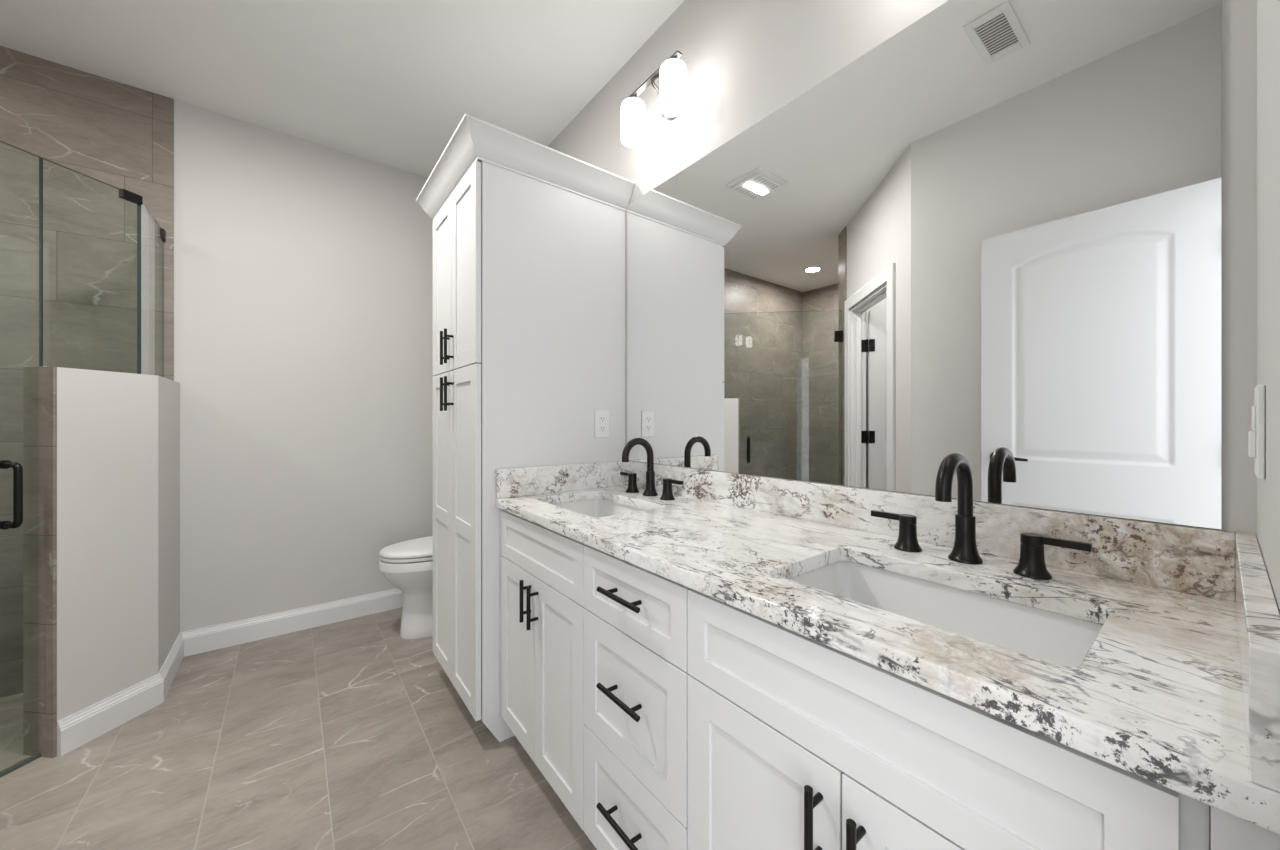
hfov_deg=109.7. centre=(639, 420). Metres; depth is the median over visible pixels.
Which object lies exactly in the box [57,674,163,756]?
baseboard
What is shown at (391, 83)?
ceiling
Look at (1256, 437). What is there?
light switch
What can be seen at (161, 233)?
shower panel
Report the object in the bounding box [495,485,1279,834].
countertop
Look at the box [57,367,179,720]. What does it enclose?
wall
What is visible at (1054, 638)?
undermount sink
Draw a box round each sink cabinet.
[501,510,585,829]
[688,589,1210,849]
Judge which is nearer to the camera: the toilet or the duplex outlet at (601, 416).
the duplex outlet at (601, 416)
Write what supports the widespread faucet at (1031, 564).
on the countertop
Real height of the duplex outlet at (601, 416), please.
0.116 m
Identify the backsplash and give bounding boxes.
[626,461,1234,600]
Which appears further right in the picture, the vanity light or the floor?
the vanity light
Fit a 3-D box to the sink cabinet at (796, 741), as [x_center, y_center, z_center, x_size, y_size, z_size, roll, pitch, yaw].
[0.491,0.738,0.779,0.608,0.855,0.617,0,0,-38]
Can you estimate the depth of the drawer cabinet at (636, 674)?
0.99 m
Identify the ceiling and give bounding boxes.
[0,0,684,177]
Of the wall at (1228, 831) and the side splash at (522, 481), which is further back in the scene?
the side splash at (522, 481)
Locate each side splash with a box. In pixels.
[496,461,625,498]
[1235,532,1279,791]
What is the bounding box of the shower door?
[0,141,40,776]
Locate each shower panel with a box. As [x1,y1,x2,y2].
[41,158,142,373]
[139,201,165,376]
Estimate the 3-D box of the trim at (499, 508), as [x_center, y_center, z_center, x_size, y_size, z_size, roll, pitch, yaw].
[-0.496,0.688,1.633,0.019,0.755,0.016,0,0,-38]
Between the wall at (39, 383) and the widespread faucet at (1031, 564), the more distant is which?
the wall at (39, 383)
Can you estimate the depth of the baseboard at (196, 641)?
2.47 m
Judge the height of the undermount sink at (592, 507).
0.148 m
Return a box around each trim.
[499,508,501,716]
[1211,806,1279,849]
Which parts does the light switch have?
plate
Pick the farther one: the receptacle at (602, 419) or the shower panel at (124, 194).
the receptacle at (602, 419)
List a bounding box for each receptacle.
[599,416,605,422]
[599,425,605,431]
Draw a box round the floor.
[0,607,596,849]
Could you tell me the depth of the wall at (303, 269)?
2.36 m
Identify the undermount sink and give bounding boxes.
[553,499,642,516]
[788,561,1101,666]
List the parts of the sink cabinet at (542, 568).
door, handle, handle, false drawer, door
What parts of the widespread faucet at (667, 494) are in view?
handle, spout, handle, lever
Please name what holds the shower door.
attached to the wall
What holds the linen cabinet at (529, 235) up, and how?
on the floor
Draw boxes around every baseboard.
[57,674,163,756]
[159,632,183,699]
[181,588,402,656]
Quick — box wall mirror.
[625,0,1220,528]
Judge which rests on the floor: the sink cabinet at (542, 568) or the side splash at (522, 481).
the sink cabinet at (542, 568)
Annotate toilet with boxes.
[379,536,432,638]
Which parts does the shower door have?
handle, glass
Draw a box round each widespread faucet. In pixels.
[620,438,682,499]
[871,453,1091,579]
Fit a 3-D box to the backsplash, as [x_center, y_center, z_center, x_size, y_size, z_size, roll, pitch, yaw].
[0.436,0.226,1.331,0.020,0.105,1.596,0,0,-38]
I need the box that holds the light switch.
[1248,385,1264,478]
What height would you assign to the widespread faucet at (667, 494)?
0.217 m
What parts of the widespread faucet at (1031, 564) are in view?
lever, handle, spout, handle, lever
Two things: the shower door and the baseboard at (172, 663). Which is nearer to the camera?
the shower door
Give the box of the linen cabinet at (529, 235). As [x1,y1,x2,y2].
[416,113,634,741]
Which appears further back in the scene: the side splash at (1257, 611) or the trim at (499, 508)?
the trim at (499, 508)
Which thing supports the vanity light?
attached to the wall at (744, 60)
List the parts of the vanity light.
lamp shade, lamp shade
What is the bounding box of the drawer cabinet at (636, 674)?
[584,545,690,849]
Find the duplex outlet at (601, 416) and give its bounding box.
[595,410,608,437]
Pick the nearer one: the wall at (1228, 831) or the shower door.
the wall at (1228, 831)
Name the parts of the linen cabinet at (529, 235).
door, door, handle, handle, handle, handle, door, door, crown moulding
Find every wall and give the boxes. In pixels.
[0,46,432,697]
[23,366,56,757]
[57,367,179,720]
[548,0,1256,536]
[1257,0,1279,612]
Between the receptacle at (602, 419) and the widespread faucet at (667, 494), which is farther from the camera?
the receptacle at (602, 419)
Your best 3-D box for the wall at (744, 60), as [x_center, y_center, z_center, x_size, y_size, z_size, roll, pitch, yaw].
[0.052,-0.206,1.941,0.120,2.743,3.305,0,0,-38]
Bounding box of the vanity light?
[621,50,686,147]
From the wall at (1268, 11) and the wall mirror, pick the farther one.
the wall mirror
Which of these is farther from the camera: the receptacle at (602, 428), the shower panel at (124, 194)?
the receptacle at (602, 428)
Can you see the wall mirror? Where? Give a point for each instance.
(990, 236)

